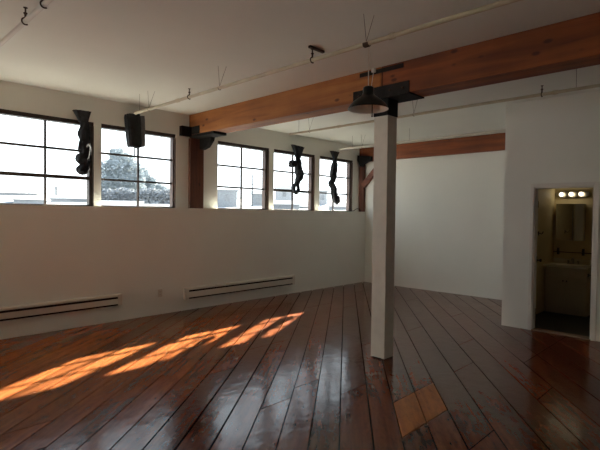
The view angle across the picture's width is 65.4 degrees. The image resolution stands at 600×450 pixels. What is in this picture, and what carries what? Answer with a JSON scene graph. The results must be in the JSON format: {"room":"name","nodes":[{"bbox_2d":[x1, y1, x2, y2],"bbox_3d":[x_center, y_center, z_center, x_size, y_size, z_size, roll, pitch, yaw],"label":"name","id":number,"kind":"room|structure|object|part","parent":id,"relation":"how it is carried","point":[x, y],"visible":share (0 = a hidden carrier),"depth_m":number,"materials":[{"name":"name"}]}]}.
{"room":"empty loft","nodes":[
{"label":"empty loft","id":0,"kind":"room"},
{"bbox_2d":[0,80,364,339],"bbox_3d":[-3.567,-0.187,6.204,0.400,3.309,14.744,2,2,44],"label":"wall","id":1,"kind":"structure","parent":0,"point":[48,253],"depth_m":7.37,"materials":[{"name":"white paint"}]},
{"bbox_2d":[0,109,93,205],"bbox_3d":[-3.427,-0.866,6.312,0.114,1.204,1.225,2,2,44],"label":"window","id":2,"kind":"structure","parent":1,"relation":"in","point":[90,176],"depth_m":6.32,"materials":[{"name":"paint"}]},
{"bbox_2d":[0,293,121,320],"bbox_3d":[-3.447,1.103,6.038,0.064,0.170,2.350,2,2,44],"label":"baseboard heater","id":3,"kind":"object","parent":1,"relation":"attached to","point":[86,303],"visible":1,"depth_m":6.23,"materials":[{"name":"beige metal"}]},
{"bbox_2d":[72,109,91,174],"bbox_3d":[-3.027,-1.141,6.503,0.149,0.894,0.260,2,2,44],"label":"curtain","id":4,"kind":"object","parent":1,"relation":"hanging from","point":[83,158],"visible":1,"depth_m":6.47,"materials":[{"name":"black fabric"}]},
{"bbox_2d":[124,113,144,155],"bbox_3d":[-2.487,-1.356,7.045,0.168,0.632,0.299,2,2,44],"label":"speaker","id":5,"kind":"object","parent":1,"relation":"hanging from","point":[134,124],"visible":1,"depth_m":6.97,"materials":[{"name":"black plastic"}]},
{"bbox_2d":[101,124,175,207],"bbox_3d":[-2.503,-0.877,7.265,0.114,1.204,1.220,2,2,44],"label":"window","id":6,"kind":"structure","parent":1,"relation":"in","point":[172,137],"depth_m":7.44,"materials":[{"name":"paint"}]},
{"bbox_2d":[158,289,161,296],"bbox_3d":[-2.201,1.072,7.361,0.011,0.120,0.074,2,2,44],"label":"wall outlet","id":7,"kind":"object","parent":1,"relation":"attached to","point":[159,290],"visible":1,"depth_m":7.36,"materials":[{"name":"beige plastic"}]},
{"bbox_2d":[179,125,226,207],"bbox_3d":[-1.591,-0.948,7.627,0.684,1.349,0.450,2,2,44],"label":"wooden post","id":8,"kind":"object","parent":1,"relation":"attached to","point":[200,142],"visible":0.94,"depth_m":7.83,"materials":[{"name":"red brown wood"},{"name":"black painted steel"}]},
{"bbox_2d":[184,275,294,299],"bbox_3d":[-1.004,1.116,8.558,0.064,0.187,2.530,2,2,44],"label":"baseboard heater","id":9,"kind":"object","parent":1,"relation":"attached to","point":[239,286],"visible":1,"depth_m":8.38,"materials":[{"name":"beige metal"}]},
{"bbox_2d":[217,141,268,209],"bbox_3d":[-1.072,-0.894,8.740,0.114,1.204,1.220,2,2,44],"label":"window","id":10,"kind":"structure","parent":1,"relation":"in","point":[265,151],"depth_m":8.98,"materials":[{"name":"paint"}]},
{"bbox_2d":[273,149,314,210],"bbox_3d":[-0.143,-0.904,9.698,0.114,1.204,1.200,2,2,44],"label":"window","id":11,"kind":"structure","parent":1,"relation":"in","point":[311,164],"depth_m":10.04,"materials":[{"name":"paint"}]},
{"bbox_2d":[288,144,304,194],"bbox_3d":[-0.071,-1.123,9.549,0.169,1.010,0.435,2,2,44],"label":"curtain","id":12,"kind":"object","parent":1,"relation":"hanging from","point":[298,150],"visible":1,"depth_m":9.53,"materials":[{"name":"black fabric"}]},
{"bbox_2d":[328,151,339,204],"bbox_3d":[0.762,-1.045,10.412,0.186,1.188,0.367,2,2,44],"label":"curtain","id":13,"kind":"object","parent":1,"relation":"hanging from","point":[334,166],"visible":1,"depth_m":10.36,"materials":[{"name":"black fabric"}]},
{"bbox_2d":[319,156,352,210],"bbox_3d":[0.794,-0.915,10.664,0.114,1.204,1.170,2,2,44],"label":"window","id":14,"kind":"structure","parent":1,"relation":"in","point":[349,179],"depth_m":11.01,"materials":[{"name":"paint"}]},
{"bbox_2d":[0,282,599,449],"bbox_3d":[0.034,1.555,2.606,9.902,0.034,14.564,2,2,44],"label":"floor","id":15,"kind":"structure","parent":0,"point":[298,370],"depth_m":4.51,"materials":[{"name":"brown wood"}]},
{"bbox_2d":[353,63,423,358],"bbox_3d":[0.962,-0.119,5.300,0.760,3.211,0.330,2,2,44],"label":"column","id":16,"kind":"structure","parent":15,"relation":"on","point":[385,123],"depth_m":5.20,"materials":[{"name":"white paint"}]},
{"bbox_2d":[189,67,380,134],"bbox_3d":[-0.379,-1.624,6.597,3.824,0.338,0.300,2,2,44],"label":"timber beam","id":17,"kind":"structure","parent":16,"relation":"on","point":[332,96],"depth_m":6.21,"materials":[{"name":"orange wood"}]},
{"bbox_3d":[0.881,-1.462,5.159,0.735,0.130,0.012,2,2,44],"label":"plate","id":18,"kind":"part","parent":16,"relation":"part of","materials":[{"name":"grey metal"}]},
{"bbox_2d":[381,12,599,96],"bbox_3d":[3.217,-1.502,3.111,6.185,0.338,0.300,2,2,44],"label":"timber beam","id":19,"kind":"structure","parent":16,"relation":"on","point":[574,43],"depth_m":4.24,"materials":[{"name":"red wood"}]},
{"bbox_2d":[544,266,590,316],"bbox_3d":[4.525,1.085,7.856,0.615,0.770,0.585,2,2,44],"label":"vanity cabinet","id":20,"kind":"object","parent":15,"relation":"on","point":[567,290],"visible":0.89,"depth_m":7.65,"materials":[{"name":"beige paint"}]},
{"bbox_3d":[4.238,1.097,7.773,0.289,0.492,0.020,2,2,44],"label":"door","id":21,"kind":"part","parent":20,"relation":"part of","materials":[{"name":"beige paint"}]},
{"bbox_3d":[4.350,0.782,7.665,0.585,0.120,0.014,2,2,44],"label":"false drawer","id":22,"kind":"part","parent":20,"relation":"part of","materials":[{"name":"beige paint"}]},
{"bbox_2d":[543,258,591,269],"bbox_3d":[4.531,0.690,7.847,0.662,0.200,0.583,2,2,44],"label":"sink","id":23,"kind":"object","parent":20,"relation":"in","point":[558,262],"visible":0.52,"depth_m":7.92,"materials":[{"name":"beige ceramic"}]},
{"bbox_2d":[543,262,590,269],"bbox_3d":[4.531,0.730,7.848,0.662,0.121,0.583,2,2,44],"label":"basin","id":24,"kind":"object","parent":23,"relation":"in","point":[587,265],"depth_m":7.84,"materials":[{"name":"beige ceramic"}]},
{"bbox_2d":[567,258,579,264],"bbox_3d":[4.632,0.612,7.947,0.190,0.111,0.142,2,2,44],"label":"faucet","id":25,"kind":"object","parent":23,"relation":"on","point":[572,259],"visible":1,"depth_m":7.97,"materials":[{"name":"silver metal"}]},
{"bbox_3d":[4.450,1.105,7.567,0.288,0.492,0.020,2,2,44],"label":"door","id":26,"kind":"part","parent":20,"relation":"part of","materials":[{"name":"beige paint"}]},
{"bbox_2d":[0,0,599,145],"bbox_3d":[0.089,-1.773,2.606,10.285,0.150,14.994,2,2,44],"label":"ceiling","id":27,"kind":"structure","parent":0,"point":[113,50],"depth_m":4.63,"materials":[{"name":"white paint"}]},
{"bbox_2d":[0,0,53,46],"bbox_3d":[-0.270,-1.543,1.767,9.319,0.281,0.107,2,2,44],"label":"pipe","id":28,"kind":"object","parent":27,"relation":"hanging from","point":[26,19],"visible":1,"depth_m":3.40,"materials":[{"name":"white metal"}]},
{"bbox_2d":[308,45,324,52],"bbox_3d":[0.162,-1.731,4.608,0.028,0.022,0.210,2,2,44],"label":"bracket","id":29,"kind":"object","parent":27,"relation":"attached to","point":[309,46],"visible":1,"depth_m":4.61,"materials":[{"name":"brown metal"}]},
{"bbox_2d":[134,0,520,114],"bbox_3d":[1.108,-1.561,3.273,9.439,0.281,0.107,2,2,44],"label":"pipe","id":30,"kind":"object","parent":27,"relation":"hanging from","point":[500,3],"visible":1,"depth_m":3.87,"materials":[{"name":"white metal"}]},
{"bbox_2d":[348,49,388,116],"bbox_3d":[0.554,-1.152,3.782,0.330,0.567,0.330,2,2,44],"label":"pendant lamp","id":31,"kind":"object","parent":30,"relation":"hanging from","point":[368,103],"visible":1,"depth_m":3.75,"materials":[{"name":"black metal"}]},
{"bbox_3d":[0.552,-1.029,3.785,0.330,0.186,0.330,2,2,44],"label":"lamp shade","id":32,"kind":"part","parent":31,"relation":"part of","materials":[{"name":"black metal"}]},
{"bbox_3d":[0.555,-1.278,3.782,0.007,0.316,0.012,0,1,-9],"label":"cord","id":33,"kind":"part","parent":31,"relation":"part of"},
{"bbox_2d":[339,128,505,150],"bbox_3d":[2.187,-1.672,8.649,3.703,0.279,0.105,2,2,44],"label":"pipe","id":34,"kind":"object","parent":27,"relation":"hanging from","point":[503,130],"visible":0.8,"depth_m":8.38,"materials":[{"name":"grey metal"}]},
{"bbox_2d":[289,69,599,135],"bbox_3d":[3.079,-1.577,4.997,9.009,0.281,0.107,2,2,44],"label":"pipe","id":35,"kind":"object","parent":27,"relation":"hanging from","point":[554,92],"visible":0.94,"depth_m":5.79,"materials":[{"name":"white metal"}]},
{"bbox_2d":[364,132,504,299],"bbox_3d":[4.103,-0.158,8.862,7.179,3.309,0.150,2,2,44],"label":"wall","id":36,"kind":"structure","parent":0,"point":[449,209],"depth_m":9.73,"materials":[{"name":"white paint"}]},
{"bbox_2d":[357,155,373,211],"bbox_3d":[1.640,-0.982,11.008,0.615,1.338,0.183,2,2,44],"label":"wooden post","id":37,"kind":"object","parent":36,"relation":"attached to","point":[364,181],"visible":0.87,"depth_m":11.14,"materials":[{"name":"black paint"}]},
{"bbox_2d":[359,132,505,161],"bbox_3d":[2.954,-1.617,9.782,4.177,0.322,0.103,2,2,44],"label":"timber beam","id":38,"kind":"structure","parent":36,"relation":"attached to","point":[489,142],"depth_m":9.61,"materials":[{"name":"red wood"}]},
{"bbox_2d":[501,91,599,341],"bbox_3d":[5.829,-0.074,5.605,5.836,3.289,2.125,2,2,44],"label":"wall","id":39,"kind":"structure","parent":0,"point":[555,139],"depth_m":6.56,"materials":[{"name":"white paint"}]},
{"bbox_2d":[531,328,589,339],"bbox_3d":[3.577,1.488,6.410,0.743,0.015,0.140,2,2,44],"label":"trim","id":40,"kind":"structure","parent":39,"relation":"attached to","point":[534,329],"depth_m":6.38,"materials":[{"name":"brown wood"}]},
{"bbox_2d":[527,182,599,340],"bbox_3d":[3.536,0.457,6.668,0.592,2.067,1.330,1,1,-7],"label":"door frame","id":41,"kind":"structure","parent":39,"relation":"in","point":[534,203],"depth_m":6.37,"materials":[{"name":"white paint"}]},
{"bbox_2d":[536,187,592,313],"bbox_3d":[4.470,0.266,7.010,1.766,2.446,2.003,2,2,44],"label":"wall","id":42,"kind":"structure","parent":0,"point":[547,243],"depth_m":7.95,"materials":[{"name":"beige paint"}]},
{"bbox_2d":[556,204,585,240],"bbox_3d":[4.656,-0.048,8.045,0.425,0.630,0.111,2,2,44],"label":"mirror","id":43,"kind":"object","parent":42,"relation":"attached to","point":[570,218],"visible":1,"depth_m":8.00,"materials":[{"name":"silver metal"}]},
{"bbox_3d":[4.560,-0.050,8.069,0.255,0.630,0.012,2,2,44],"label":"door","id":44,"kind":"part","parent":43,"relation":"part of","materials":[{"name":"metal"}]},
{"bbox_3d":[4.715,-0.045,7.918,0.162,0.630,0.012,2,2,44],"label":"door","id":45,"kind":"part","parent":43,"relation":"part of","materials":[{"name":"mirror"}]},
{"bbox_2d":[553,258,591,264],"bbox_3d":[4.728,0.627,8.047,0.662,0.079,0.020,2,2,44],"label":"backsplash","id":46,"kind":"structure","parent":42,"relation":"attached to","point":[559,260],"depth_m":8.06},
{"bbox_2d":[553,248,591,255],"bbox_3d":[4.702,0.460,8.038,0.615,0.115,0.065,2,2,44],"label":"towel bar","id":47,"kind":"object","parent":42,"relation":"attached to","point":[558,251],"visible":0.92,"depth_m":8.01,"materials":[{"name":"brown metal"}]},
{"bbox_2d":[555,191,590,197],"bbox_3d":[4.659,-0.528,8.021,0.540,0.110,0.132,2,2,44],"label":"vanity light","id":48,"kind":"object","parent":42,"relation":"attached to","point":[562,194],"visible":1,"depth_m":8.02,"materials":[{"name":"white glass"}]},
{"label":"outside","id":49,"kind":"structure","parent":0,"visible":0},
{"bbox_2d":[0,194,345,210],"bbox_3d":[-29.975,-0.964,80.965,148.239,9.140,226.521,2,2,44],"label":"ground","id":50,"kind":"structure","parent":49,"point":[246,202],"depth_m":67.12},
{"bbox_2d":[0,191,38,194],"bbox_3d":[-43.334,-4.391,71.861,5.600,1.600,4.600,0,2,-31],"label":"house","id":51,"kind":"structure","parent":50,"relation":"on","point":[1,192],"depth_m":70.45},
{"bbox_2d":[10,196,48,203],"bbox_3d":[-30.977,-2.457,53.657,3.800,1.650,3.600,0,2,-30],"label":"house","id":52,"kind":"structure","parent":50,"relation":"on","point":[16,199],"depth_m":52.50,"materials":[{"name":"white"}]},
{"bbox_2d":[49,198,86,201],"bbox_3d":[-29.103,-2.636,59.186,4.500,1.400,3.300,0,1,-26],"label":"house","id":53,"kind":"structure","parent":50,"relation":"on","point":[51,199],"depth_m":57.66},
{"bbox_2d":[101,200,143,205],"bbox_3d":[-16.316,-0.745,41.933,4.300,2.798,3.300,0,1,-21],"label":"house","id":54,"kind":"structure","parent":50,"relation":"on","point":[103,202],"depth_m":40.57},
{"bbox_2d":[101,147,145,195],"bbox_3d":[-21.322,-5.866,55.912,6.031,6.811,3.122,0,1,-16],"label":"tree","id":55,"kind":"object","parent":50,"relation":"on","point":[116,167],"visible":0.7,"depth_m":55.27,"materials":[{"name":"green plant"}]},
{"bbox_2d":[101,187,169,203],"bbox_3d":[-17.857,-2.822,51.933,8.964,2.785,1.919,0,1,-19],"label":"hedge","id":56,"kind":"object","parent":50,"relation":"on","point":[149,196],"visible":0.62,"depth_m":51.50,"materials":[{"name":"green plant"}]},
{"bbox_2d":[143,166,156,189],"bbox_3d":[-20.608,-5.372,62.560,2.924,5.109,1.975,0,1,-17],"label":"tree","id":57,"kind":"object","parent":50,"relation":"on","point":[145,170],"visible":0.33,"depth_m":62.35,"materials":[{"name":"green plant"}]},
{"bbox_2d":[142,204,169,206],"bbox_3d":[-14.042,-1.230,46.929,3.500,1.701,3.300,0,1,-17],"label":"house","id":58,"kind":"structure","parent":50,"relation":"on","point":[159,205],"depth_m":45.35,"materials":[{"name":"white"}]},
{"bbox_2d":[155,184,169,192],"bbox_3d":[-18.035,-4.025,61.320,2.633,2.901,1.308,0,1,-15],"label":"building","id":59,"kind":"structure","parent":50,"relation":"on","point":[158,187],"depth_m":60.92,"materials":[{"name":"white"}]},
{"bbox_2d":[217,189,237,206],"bbox_3d":[-9.221,-3.061,59.230,2.700,2.687,3.300,0,1,-9],"label":"house","id":60,"kind":"structure","parent":50,"relation":"on","point":[225,198],"depth_m":57.71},
{"bbox_2d":[246,174,257,206],"bbox_3d":[-5.977,-4.240,58.612,1.489,4.326,0.179,1,1,-7],"label":"utility pole","id":61,"kind":"object","parent":50,"relation":"on","point":[252,184],"visible":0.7,"depth_m":58.54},
{"bbox_2d":[251,191,261,205],"bbox_3d":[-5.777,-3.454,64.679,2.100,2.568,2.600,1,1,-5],"label":"house","id":62,"kind":"structure","parent":50,"relation":"on","point":[257,195],"depth_m":63.66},
{"bbox_2d":[274,185,293,199],"bbox_3d":[-2.612,-4.910,77.864,3.600,3.581,3.600,1,1,-2],"label":"house","id":63,"kind":"structure","parent":50,"relation":"on","point":[278,195],"depth_m":76.38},
{"bbox_2d":[273,200,301,209],"bbox_3d":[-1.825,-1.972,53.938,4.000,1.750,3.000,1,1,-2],"label":"house","id":64,"kind":"structure","parent":50,"relation":"on","point":[277,204],"depth_m":52.77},
{"bbox_2d":[299,202,307,208],"bbox_3d":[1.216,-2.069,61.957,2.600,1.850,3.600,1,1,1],"label":"house","id":65,"kind":"structure","parent":50,"relation":"on","point":[304,205],"depth_m":60.62,"materials":[{"name":"white"}]},
{"bbox_2d":[319,190,327,204],"bbox_3d":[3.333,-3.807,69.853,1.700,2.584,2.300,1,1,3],"label":"house","id":66,"kind":"structure","parent":50,"relation":"on","point":[322,197],"depth_m":68.83,"materials":[{"name":"white"}]},
{"bbox_2d":[326,203,345,209],"bbox_3d":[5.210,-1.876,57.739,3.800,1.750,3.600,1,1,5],"label":"house","id":67,"kind":"structure","parent":50,"relation":"on","point":[341,206],"depth_m":56.37,"materials":[{"name":"white"}]}
]}

